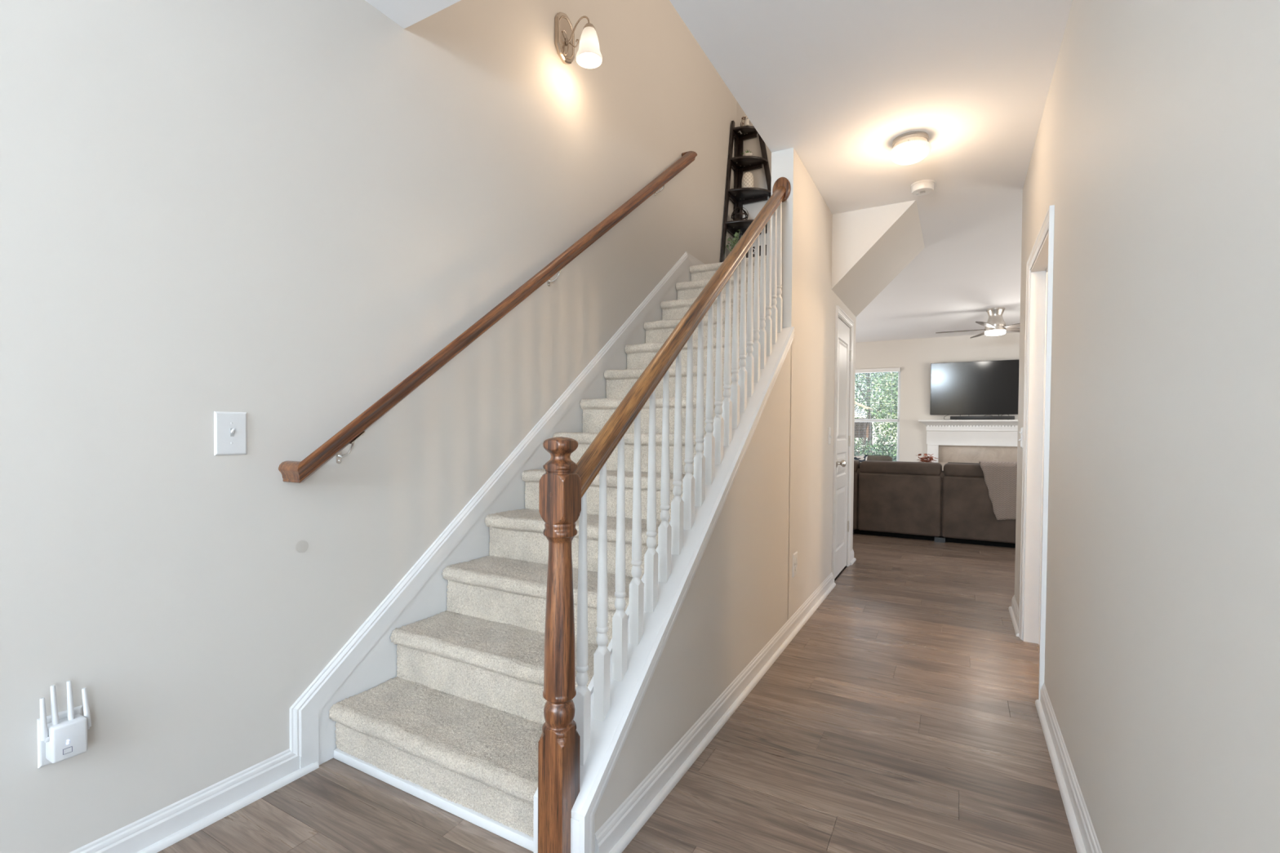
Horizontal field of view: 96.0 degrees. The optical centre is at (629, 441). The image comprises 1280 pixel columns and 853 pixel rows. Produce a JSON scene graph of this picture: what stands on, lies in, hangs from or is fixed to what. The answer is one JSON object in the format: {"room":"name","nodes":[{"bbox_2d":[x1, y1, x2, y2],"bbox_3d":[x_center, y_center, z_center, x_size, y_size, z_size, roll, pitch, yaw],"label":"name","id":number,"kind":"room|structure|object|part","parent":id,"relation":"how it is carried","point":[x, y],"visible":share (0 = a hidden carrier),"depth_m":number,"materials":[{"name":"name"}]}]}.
{"room":"home entrance hallway","nodes":[
{"label":"home entrance hallway","id":0,"kind":"room"},
{"bbox_2d":[0,0,737,852],"bbox_3d":[-1.298,-1.459,1.640,0.120,5.150,9.385,1,1,30],"label":"wall","id":1,"kind":"structure","parent":0,"point":[276,212],"depth_m":1.80,"materials":[{"name":"paint"}]},
{"bbox_2d":[36,680,91,768],"bbox_3d":[-1.371,0.684,1.400,0.059,0.200,0.092,1,1,30],"label":"wifi extender","id":2,"kind":"object","parent":1,"relation":"attached to","point":[62,735],"visible":1,"depth_m":1.38,"materials":[{"name":"white plastic"}]},
{"bbox_3d":[-1.395,0.724,1.414,0.006,0.119,0.082,1,1,30],"label":"plate","id":3,"kind":"part","parent":2,"relation":"part of","materials":[{"name":"white plastic"}]},
{"bbox_2d":[69,748,319,852],"bbox_3d":[-2.324,1.099,-0.226,0.030,0.098,5.055,1,1,30],"label":"baseboard","id":4,"kind":"structure","parent":1,"relation":"attached to","point":[167,826],"depth_m":1.67,"materials":[{"name":"paint"}]},
{"bbox_3d":[-2.318,1.138,-0.228,0.017,0.020,5.055,1,1,30],"label":"shoe moulding","id":5,"kind":"part","parent":4,"relation":"part of","materials":[{"name":"paint"}]},
{"bbox_2d":[213,411,247,455],"bbox_3d":[-1.193,-0.024,1.730,0.019,0.130,0.089,1,1,30],"label":"light switch","id":6,"kind":"object","parent":1,"relation":"attached to","point":[229,428],"visible":1,"depth_m":1.73,"materials":[{"name":"white plastic"}]},
{"bbox_2d":[278,151,697,483],"bbox_3d":[-0.302,-1.059,3.167,0.107,2.339,3.128,1,1,30],"label":"wall handrail","id":7,"kind":"object","parent":1,"relation":"attached to","point":[298,472],"visible":1,"depth_m":2.39,"materials":[{"name":"brown wood"}]},
{"bbox_2d":[554,12,602,68],"bbox_3d":[-0.256,-2.170,3.078,0.240,0.298,0.156,1,1,30],"label":"wall sconce","id":8,"kind":"object","parent":1,"relation":"attached to","point":[588,55],"visible":1,"depth_m":3.09,"materials":[{"name":"white glass"}]},
{"bbox_3d":[-0.351,-2.191,3.132,0.022,0.260,0.156,1,1,30],"label":"plate","id":9,"kind":"part","parent":8,"relation":"part of","materials":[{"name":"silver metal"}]},
{"bbox_3d":[-0.284,-2.177,3.078,0.157,0.180,0.049,1,1,30],"label":"arm","id":10,"kind":"part","parent":8,"relation":"part of","materials":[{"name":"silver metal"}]},
{"bbox_3d":[-0.213,-2.106,3.055,0.141,0.172,0.141,1,1,30],"label":"lamp shade","id":11,"kind":"part","parent":8,"relation":"part of","materials":[{"name":"white glass"}]},
{"bbox_3d":[-0.213,-2.078,3.055,0.056,0.070,0.056,1,1,30],"label":"bulb","id":12,"kind":"part","parent":8,"relation":"part of","materials":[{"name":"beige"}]},
{"bbox_2d":[157,533,1076,852],"bbox_3d":[1.169,1.169,3.323,7.620,0.140,14.920,1,1,30],"label":"floor","id":13,"kind":"structure","parent":0,"point":[902,716],"depth_m":2.02,"materials":[{"name":"laminate"}]},
{"bbox_2d":[289,251,766,852],"bbox_3d":[0.710,-0.419,3.305,1.748,3.030,4.292,1,1,30],"label":"stairs","id":14,"kind":"structure","parent":13,"relation":"on","point":[437,697],"depth_m":2.19,"materials":[{"name":"carpet"}]},
{"bbox_3d":[-1.093,0.997,1.937,0.020,0.231,0.088,1,1,30],"label":"foot moulding","id":15,"kind":"part","parent":14,"relation":"part of","materials":[{"name":"paint"}]},
{"bbox_3d":[-0.628,1.103,1.796,0.932,0.031,0.021,1,1,30],"label":"toe trim","id":16,"kind":"part","parent":14,"relation":"part of","materials":[{"name":"paint"}]},
{"bbox_3d":[-0.330,-0.287,3.231,0.020,2.382,3.126,1,1,30],"label":"raked moulding","id":17,"kind":"part","parent":14,"relation":"part of","materials":[{"name":"paint"}]},
{"bbox_2d":[537,177,791,852],"bbox_3d":[0.324,-0.168,2.325,0.100,2.564,2.077,1,1,30],"label":"stair railing","id":18,"kind":"object","parent":14,"relation":"attached to","point":[564,742],"visible":1,"depth_m":1.80,"materials":[{"name":"brown wood"}]},
{"bbox_3d":[-0.178,0.558,1.473,0.076,1.139,0.076,1,1,30],"label":"newel post","id":19,"kind":"part","parent":18,"relation":"part of","materials":[{"name":"brown wood"}]},
{"bbox_3d":[0.340,-0.618,2.343,0.060,1.569,1.990,1,1,30],"label":"handrail","id":20,"kind":"part","parent":18,"relation":"part of","materials":[{"name":"brown wood"}]},
{"bbox_3d":[0.738,-1.468,5.071,0.013,0.098,1.168,1,1,30],"label":"landing moulding","id":21,"kind":"part","parent":14,"relation":"part of","materials":[{"name":"paint"}]},
{"bbox_2d":[720,120,771,262],"bbox_3d":[1.146,-2.202,5.223,0.523,1.585,0.454,1,1,30],"label":"corner shelf","id":22,"kind":"object","parent":14,"relation":"on","point":[740,196],"visible":0.59,"depth_m":5.38,"materials":[{"name":"black wood"}]},
{"bbox_2d":[725,229,742,251],"bbox_3d":[0.973,-1.747,5.284,0.188,0.369,0.162,1,1,30],"label":"eucalyptus","id":23,"kind":"object","parent":22,"relation":"on","point":[733,242],"visible":0.37,"depth_m":5.28,"materials":[{"name":"green plant"}]},
{"bbox_2d":[730,207,748,220],"bbox_3d":[1.020,-2.085,5.336,0.164,0.164,0.149,1,1,30],"label":"orb","id":24,"kind":"object","parent":22,"relation":"on","point":[740,208],"visible":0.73,"depth_m":5.30,"materials":[{"name":"metal"}]},
{"bbox_2d":[740,115,746,126],"bbox_3d":[1.078,-2.987,5.386,0.082,0.128,0.072,1,1,30],"label":"owl figurine","id":25,"kind":"object","parent":22,"relation":"on","point":[743,118],"visible":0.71,"depth_m":5.36,"materials":[{"name":"ceramic"}]},
{"bbox_2d":[740,149,752,155],"bbox_3d":[1.087,-2.658,5.319,0.127,0.072,0.096,0,1,-31],"label":"succulent bowl","id":26,"kind":"object","parent":22,"relation":"on","point":[746,153],"visible":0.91,"depth_m":5.29,"materials":[{"name":"white ceramic"}]},
{"bbox_2d":[744,116,750,125],"bbox_3d":[1.090,-2.964,5.331,0.054,0.084,0.048,1,1,30],"label":"owl figurine","id":27,"kind":"object","parent":22,"relation":"on","point":[747,122],"visible":0.91,"depth_m":5.31,"materials":[{"name":"white ceramic"}]},
{"bbox_2d":[742,172,753,187],"bbox_3d":[1.087,-2.386,5.293,0.110,0.148,0.110,1,1,30],"label":"vase","id":28,"kind":"object","parent":22,"relation":"on","point":[748,177],"visible":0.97,"depth_m":5.25,"materials":[{"name":"ceramic"}]},
{"bbox_2d":[746,244,766,257],"bbox_3d":[1.107,-1.543,4.951,0.430,0.271,0.046,1,1,30],"label":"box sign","id":29,"kind":"object","parent":14,"relation":"on","point":[753,247],"visible":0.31,"depth_m":4.95,"materials":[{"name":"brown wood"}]},
{"bbox_2d":[866,455,892,461],"bbox_3d":[3.823,0.607,8.800,0.620,0.800,0.780,1,1,30],"label":"armchair","id":30,"kind":"object","parent":13,"relation":"on","point":[880,458],"visible":0.09,"depth_m":8.47,"materials":[{"name":"grey fabric"}]},
{"bbox_2d":[853,460,1016,547],"bbox_3d":[3.282,0.636,6.582,3.600,0.824,0.990,1,1,30],"label":"sectional sofa","id":31,"kind":"object","parent":13,"relation":"on","point":[917,500],"visible":0.49,"depth_m":6.10,"materials":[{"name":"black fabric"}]},
{"bbox_3d":[2.075,0.659,6.857,1.232,0.646,0.270,1,1,30],"label":"panel","id":32,"kind":"part","parent":31,"relation":"part of","materials":[{"name":"brown fabric"}]},
{"bbox_2d":[853,460,860,472],"bbox_3d":[2.090,0.277,6.871,1.224,0.134,0.300,1,1,30],"label":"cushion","id":33,"kind":"object","parent":31,"relation":"on","point":[856,463],"depth_m":6.46,"materials":[{"name":"brown fabric"}]},
{"bbox_2d":[853,454,867,462],"bbox_3d":[2.767,0.371,7.246,0.420,0.408,0.191,1,1,22],"label":"throw pillow","id":34,"kind":"object","parent":31,"relation":"on","point":[860,458],"visible":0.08,"depth_m":7.19,"materials":[{"name":"fabric"}]},
{"bbox_3d":[2.972,0.676,6.345,0.815,0.646,0.270,1,1,30],"label":"panel","id":35,"kind":"part","parent":31,"relation":"part of","materials":[{"name":"brown fabric"}]},
{"bbox_3d":[3.106,0.655,6.274,3.560,0.684,0.200,1,1,30],"label":"frame","id":36,"kind":"part","parent":31,"relation":"part of","materials":[{"name":"brown fabric"}]},
{"bbox_2d":[859,460,942,475],"bbox_3d":[2.987,0.293,6.359,0.807,0.134,0.300,1,1,30],"label":"cushion","id":37,"kind":"object","parent":31,"relation":"on","point":[867,468],"depth_m":6.24,"materials":[{"name":"brown fabric"}]},
{"bbox_2d":[943,462,984,477],"bbox_3d":[3.720,0.307,5.941,0.845,0.134,0.300,1,1,30],"label":"cushion","id":38,"kind":"object","parent":31,"relation":"on","point":[950,469],"depth_m":5.94,"materials":[{"name":"brown fabric"}]},
{"bbox_3d":[3.705,0.689,5.926,0.853,0.646,0.270,1,1,30],"label":"panel","id":39,"kind":"part","parent":31,"relation":"part of","materials":[{"name":"brown fabric"}]},
{"bbox_2d":[978,461,1017,519],"bbox_3d":[3.860,0.497,5.854,0.529,0.578,0.362,1,1,30],"label":"throw blanket","id":40,"kind":"object","parent":31,"relation":"on","point":[1000,477],"visible":0.53,"depth_m":5.74,"materials":[{"name":"grey fabric"}]},
{"bbox_2d":[918,419,1017,471],"bbox_3d":[5.573,0.336,9.113,1.802,1.352,0.235,1,1,30],"label":"fireplace mantel","id":41,"kind":"object","parent":13,"relation":"on","point":[949,441],"visible":0.47,"depth_m":9.22,"materials":[{"name":"paint"}]},
{"bbox_3d":[5.615,0.363,9.188,0.940,0.027,0.010,1,1,30],"label":"firebox trim","id":42,"kind":"part","parent":41,"relation":"part of","materials":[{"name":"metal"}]},
{"bbox_2d":[918,419,1017,422],"bbox_3d":[5.577,-0.326,9.099,1.802,0.027,0.235,1,1,30],"label":"mantel shelf","id":43,"kind":"object","parent":41,"relation":"attached to","point":[920,420],"depth_m":9.10,"materials":[{"name":"paint"}]},
{"bbox_3d":[5.582,-0.273,9.109,1.740,0.081,0.215,1,1,30],"label":"crown moulding","id":44,"kind":"part","parent":41,"relation":"part of","materials":[{"name":"paint"}]},
{"bbox_3d":[5.606,-0.218,9.152,1.584,0.016,0.118,1,1,30],"label":"dentil rail","id":45,"kind":"part","parent":41,"relation":"part of","materials":[{"name":"paint"}]},
{"bbox_2d":[950,416,1014,419],"bbox_3d":[5.548,-0.368,9.078,0.866,0.058,0.090,1,1,30],"label":"soundbar","id":46,"kind":"object","parent":41,"relation":"on","point":[951,417],"visible":0.97,"depth_m":9.03,"materials":[{"name":"black plastic"}]},
{"bbox_3d":[4.362,0.808,7.955,1.000,0.440,0.560,1,1,30],"label":"coffee table","id":47,"kind":"object","parent":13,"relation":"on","visible":0},
{"bbox_2d":[917,453,938,462],"bbox_3d":[4.158,0.375,8.090,0.258,0.415,0.272,-1,1,-39],"label":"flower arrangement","id":48,"kind":"object","parent":47,"relation":"on","point":[926,458],"visible":0.27,"depth_m":8.04,"materials":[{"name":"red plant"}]},
{"bbox_2d":[364,0,1072,342],"bbox_3d":[1.189,-1.766,3.264,7.620,0.300,14.920,1,1,30],"label":"ceiling","id":49,"kind":"structure","parent":0,"point":[835,82],"depth_m":2.74,"materials":[{"name":"paint"}]},
{"bbox_2d":[888,130,931,164],"bbox_3d":[1.496,-1.552,3.071,0.202,0.118,0.202,1,1,30],"label":"ceiling light","id":50,"kind":"object","parent":49,"relation":"attached to","point":[912,147],"visible":1,"depth_m":3.01,"materials":[{"name":"white glass"}]},
{"bbox_2d":[910,179,934,195],"bbox_3d":[1.845,-1.593,3.626,0.138,0.052,0.138,1,1,30],"label":"smoke detector","id":51,"kind":"object","parent":49,"relation":"attached to","point":[923,187],"visible":1,"depth_m":3.59,"materials":[{"name":"white plastic"}]},
{"bbox_2d":[935,306,1019,337],"bbox_3d":[4.582,-1.511,7.302,1.237,0.327,1.288,1,1,30],"label":"ceiling fan","id":52,"kind":"object","parent":49,"relation":"hanging from","point":[995,325],"visible":0.88,"depth_m":7.21,"materials":[{"name":"silver metal"}]},
{"bbox_3d":[4.290,-1.427,7.460,0.575,0.008,0.133,1,13,28],"label":"blade","id":53,"kind":"part","parent":52,"relation":"part of","materials":[{"name":"grey wood"}]},
{"bbox_3d":[4.688,-1.429,7.657,0.133,0.008,0.575,-12,-1,10],"label":"blade","id":54,"kind":"part","parent":52,"relation":"part of","materials":[{"name":"grey wood"}]},
{"bbox_3d":[4.354,-1.418,7.021,0.575,0.008,0.133,-1,14,-44],"label":"blade","id":55,"kind":"part","parent":52,"relation":"part of","materials":[{"name":"grey wood"}]},
{"bbox_3d":[4.792,-1.413,6.946,0.133,0.008,0.575,13,-4,-25],"label":"blade","id":56,"kind":"part","parent":52,"relation":"part of","materials":[{"name":"grey wood"}]},
{"bbox_3d":[4.998,-1.420,7.339,0.575,0.008,0.133,0,-11,-8],"label":"blade","id":57,"kind":"part","parent":52,"relation":"part of","materials":[{"name":"grey wood"}]},
{"bbox_2d":[594,147,856,848],"bbox_3d":[0.900,-0.411,3.326,0.123,3.016,4.307,1,1,30],"label":"wall","id":58,"kind":"structure","parent":0,"point":[743,589],"depth_m":2.95,"materials":[{"name":"paint"}]},
{"bbox_2d":[570,326,794,852],"bbox_3d":[0.332,0.246,2.350,0.156,1.734,2.041,1,1,30],"label":"trim","id":59,"kind":"structure","parent":58,"relation":"attached to","point":[608,737],"depth_m":1.84,"materials":[{"name":"paint"}]},
{"bbox_3d":[-0.178,1.041,1.484,0.123,0.172,0.008,1,1,30],"label":"trim","id":60,"kind":"part","parent":59,"relation":"part of","materials":[{"name":"paint"}]},
{"bbox_3d":[-0.104,1.034,1.472,0.018,0.189,0.062,1,1,30],"label":"casing","id":61,"kind":"part","parent":59,"relation":"part of","materials":[{"name":"paint"}]},
{"bbox_2d":[594,572,835,852],"bbox_3d":[0.730,1.056,2.921,0.030,0.098,3.260,1,1,30],"label":"baseboard","id":62,"kind":"structure","parent":58,"relation":"attached to","point":[623,825],"depth_m":2.04,"materials":[{"name":"paint"}]},
{"bbox_2d":[792,551,797,577],"bbox_3d":[0.961,0.713,3.337,0.008,0.134,0.090,1,1,30],"label":"wall outlet","id":63,"kind":"object","parent":58,"relation":"attached to","point":[795,554],"visible":1,"depth_m":3.32,"materials":[{"name":"white plastic"}]},
{"bbox_2d":[827,426,831,444],"bbox_3d":[1.452,-0.040,4.161,0.019,0.124,0.076,1,1,30],"label":"light switch","id":64,"kind":"object","parent":58,"relation":"attached to","point":[829,437],"visible":1,"depth_m":4.15,"materials":[{"name":"white plastic"}]},
{"bbox_2d":[831,305,853,582],"bbox_3d":[1.695,0.027,4.663,0.192,2.098,0.746,1,1,30],"label":"door","id":65,"kind":"structure","parent":58,"relation":"in","point":[844,325],"depth_m":4.67,"materials":[{"name":"paint"}]},
{"bbox_3d":[1.555,0.032,4.346,0.018,2.098,0.057,1,1,30],"label":"casing","id":66,"kind":"part","parent":65,"relation":"part of","materials":[{"name":"paint"}]},
{"bbox_3d":[1.708,0.616,4.665,0.008,0.490,0.430,1,1,30],"label":"panel","id":67,"kind":"part","parent":65,"relation":"part of","materials":[{"name":"paint"}]},
{"bbox_3d":[1.622,0.168,4.419,0.072,0.066,0.066,1,1,30],"label":"knob","id":68,"kind":"part","parent":65,"relation":"part of","materials":[{"name":"silver metal"}]},
{"bbox_3d":[1.711,0.183,4.656,0.008,0.185,0.430,1,1,30],"label":"panel","id":69,"kind":"part","parent":65,"relation":"part of","materials":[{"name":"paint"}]},
{"bbox_3d":[1.715,-0.409,4.644,0.008,0.800,0.430,1,1,30],"label":"panel","id":70,"kind":"part","parent":65,"relation":"part of","materials":[{"name":"paint"}]},
{"bbox_3d":[1.733,-0.993,4.624,0.018,0.057,0.746,1,1,30],"label":"head casing","id":71,"kind":"part","parent":65,"relation":"part of","materials":[{"name":"paint"}]},
{"bbox_3d":[1.897,0.022,4.944,0.018,2.098,0.057,1,1,30],"label":"casing","id":72,"kind":"part","parent":65,"relation":"part of","materials":[{"name":"paint"}]},
{"bbox_2d":[850,549,856,564],"bbox_3d":[1.967,1.020,5.088,0.030,0.098,0.230,1,1,30],"label":"baseboard","id":73,"kind":"structure","parent":58,"relation":"attached to","point":[853,559],"depth_m":5.10,"materials":[{"name":"paint"}]},
{"bbox_3d":[1.973,1.060,5.085,0.017,0.020,0.230,1,1,30],"label":"shoe moulding","id":74,"kind":"part","parent":73,"relation":"part of","materials":[{"name":"paint"}]},
{"bbox_2d":[736,102,771,246],"bbox_3d":[0.748,-1.529,5.806,4.100,5.150,0.120,1,1,30],"label":"wall","id":75,"kind":"structure","parent":0,"point":[753,144],"depth_m":5.46,"materials":[{"name":"paint"}]},
{"bbox_2d":[831,200,924,316],"bbox_3d":[1.977,-1.508,4.510,0.539,0.816,1.152,1,1,30],"label":"ceiling","id":76,"kind":"structure","parent":0,"point":[871,246],"depth_m":4.14,"materials":[{"name":"paint"}]},
{"bbox_2d":[855,332,1019,462],"bbox_3d":[4.850,-0.505,9.716,7.620,3.000,0.120,1,1,30],"label":"wall","id":77,"kind":"structure","parent":0,"point":[914,357],"depth_m":9.64,"materials":[{"name":"paint"}]},
{"bbox_2d":[854,371,900,461],"bbox_3d":[4.213,-0.429,10.061,0.975,1.665,0.135,1,1,30],"label":"window","id":78,"kind":"structure","parent":77,"relation":"in","point":[899,372],"depth_m":9.85,"materials":[{"name":"paint"}]},
{"bbox_3d":[4.224,-0.364,10.082,0.855,0.054,0.050,1,1,30],"label":"meeting rail","id":79,"kind":"part","parent":78,"relation":"part of","materials":[{"name":"paint"}]},
{"bbox_2d":[854,367,900,460],"bbox_3d":[4.191,-0.438,10.022,0.924,1.640,0.086,1,1,30],"label":"window blind","id":80,"kind":"object","parent":78,"relation":"attached to","point":[895,369],"visible":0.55,"depth_m":9.96,"materials":[{"name":"paint"}]},
{"bbox_3d":[4.232,-0.439,10.093,0.935,1.645,0.060,1,1,30],"label":"frame","id":81,"kind":"part","parent":78,"relation":"part of","materials":[{"name":"paint"}]},
{"bbox_2d":[929,359,1019,414],"bbox_3d":[5.617,-0.846,9.131,1.500,0.842,0.134,1,1,30],"label":"television","id":82,"kind":"object","parent":77,"relation":"attached to","point":[983,387],"visible":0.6,"depth_m":9.15,"materials":[{"name":"black plastic"}]},
{"bbox_2d":[1014,0,1279,852],"bbox_3d":[0.490,-0.198,0.056,0.125,2.716,8.373,1,1,30],"label":"wall","id":83,"kind":"structure","parent":0,"point":[1156,153],"depth_m":1.06,"materials":[{"name":"paint"}]},
{"bbox_2d":[1008,595,1019,636],"bbox_3d":[2.354,1.055,3.517,0.030,0.098,0.584,1,1,30],"label":"baseboard","id":84,"kind":"structure","parent":83,"relation":"attached to","point":[1014,611],"depth_m":3.52,"materials":[{"name":"paint"}]},
{"bbox_3d":[2.348,1.094,3.521,0.017,0.020,0.584,1,1,30],"label":"shoe moulding","id":85,"kind":"part","parent":84,"relation":"part of","materials":[{"name":"paint"}]},
{"bbox_2d":[1018,426,1022,448],"bbox_3d":[2.335,-0.023,3.438,0.019,0.123,0.116,1,1,30],"label":"light switch","id":86,"kind":"object","parent":83,"relation":"attached to","point":[1021,430],"visible":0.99,"depth_m":3.42,"materials":[{"name":"white plastic"}]},
{"bbox_3d":[2.341,-0.023,3.435,0.006,0.123,0.116,1,1,30],"label":"plate","id":87,"kind":"part","parent":86,"relation":"part of","materials":[{"name":"white plastic"}]},
{"bbox_2d":[1018,204,1054,700],"bbox_3d":[2.045,0.062,2.803,0.144,2.108,0.936,1,1,30],"label":"door frame","id":88,"kind":"structure","parent":83,"relation":"in","point":[1039,267],"depth_m":3.15,"materials":[{"name":"paint"}]},
{"bbox_3d":[2.207,0.054,3.216,0.018,2.108,0.057,1,1,30],"label":"casing","id":89,"kind":"part","parent":88,"relation":"part of","materials":[{"name":"paint"}]},
{"bbox_3d":[1.996,-0.965,2.813,0.018,0.057,0.936,1,1,30],"label":"head casing","id":90,"kind":"part","parent":88,"relation":"part of","materials":[{"name":"paint"}]},
{"bbox_3d":[1.772,0.067,2.452,0.018,2.108,0.057,1,1,30],"label":"casing","id":91,"kind":"part","parent":88,"relation":"part of","materials":[{"name":"paint"}]},
{"bbox_2d":[1035,683,1102,852],"bbox_3d":[1.109,1.090,1.338,0.030,0.098,2.576,1,1,30],"label":"baseboard","id":92,"kind":"structure","parent":83,"relation":"attached to","point":[1083,833],"depth_m":1.83,"materials":[{"name":"paint"}]},
{"bbox_3d":[1.103,1.129,1.342,0.017,0.020,2.576,1,1,30],"label":"shoe moulding","id":93,"kind":"part","parent":92,"relation":"part of","materials":[{"name":"paint"}]},
{"label":"outside","id":94,"kind":"structure","parent":0,"visible":0},
{"bbox_3d":[12.264,1.271,23.345,26.000,0.100,30.750,1,1,30],"label":"ground","id":95,"kind":"structure","parent":94,"visible":0},
{"bbox_2d":[854,437,868,455],"bbox_3d":[5.922,0.258,16.450,1.684,2.132,1.682,1,1,30],"label":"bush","id":96,"kind":"object","parent":95,"relation":"on","point":[860,439],"visible":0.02,"depth_m":15.99,"materials":[{"name":"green plant"}]},
{"bbox_2d":[853,401,874,455],"bbox_3d":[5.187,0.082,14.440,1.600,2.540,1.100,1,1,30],"label":"house","id":97,"kind":"structure","parent":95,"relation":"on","point":[862,429],"depth_m":13.85,"materials":[{"name":"beige"}]},
{"bbox_3d":[5.612,0.409,13.742,0.044,1.920,0.044,1,1,30],"label":"post","id":98,"kind":"part","parent":97,"relation":"part of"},
{"bbox_3d":[6.008,0.398,14.436,0.044,1.920,0.044,1,1,30],"label":"post","id":99,"kind":"part","parent":97,"relation":"part of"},
{"bbox_2d":[854,373,883,426],"bbox_3d":[10.345,-2.651,27.697,4.490,7.552,4.460,1,1,30],"label":"leafy tree","id":100,"kind":"object","parent":95,"relation":"on","point":[860,373],"visible":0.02,"depth_m":27.28,"materials":[{"name":"green plant"}]},
{"bbox_2d":[854,372,897,451],"bbox_3d":[7.656,-1.970,18.400,3.282,6.527,3.220,1,1,30],"label":"leafy tree","id":101,"kind":"object","parent":95,"relation":"on","point":[866,389],"visible":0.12,"depth_m":18.23,"materials":[{"name":"green plant"}]},
{"bbox_2d":[854,373,897,441],"bbox_3d":[10.798,-2.053,21.661,4.854,6.608,4.715,1,1,30],"label":"leafy tree","id":102,"kind":"object","parent":95,"relation":"on","point":[871,373],"visible":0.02,"depth_m":21.86,"materials":[{"name":"green plant"}]},
{"bbox_2d":[861,434,897,461],"bbox_3d":[5.588,0.617,12.708,1.007,1.565,1.038,1,1,30],"label":"bush","id":103,"kind":"object","parent":95,"relation":"on","point":[882,452],"visible":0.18,"depth_m":12.58,"materials":[{"name":"green plant"}]},
{"bbox_2d":[866,371,897,448],"bbox_3d":[7.482,-1.254,14.936,2.460,5.242,2.445,1,1,30],"label":"leafy tree","id":104,"kind":"object","parent":95,"relation":"on","point":[885,403],"visible":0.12,"depth_m":15.01,"materials":[{"name":"green plant"}]}
]}

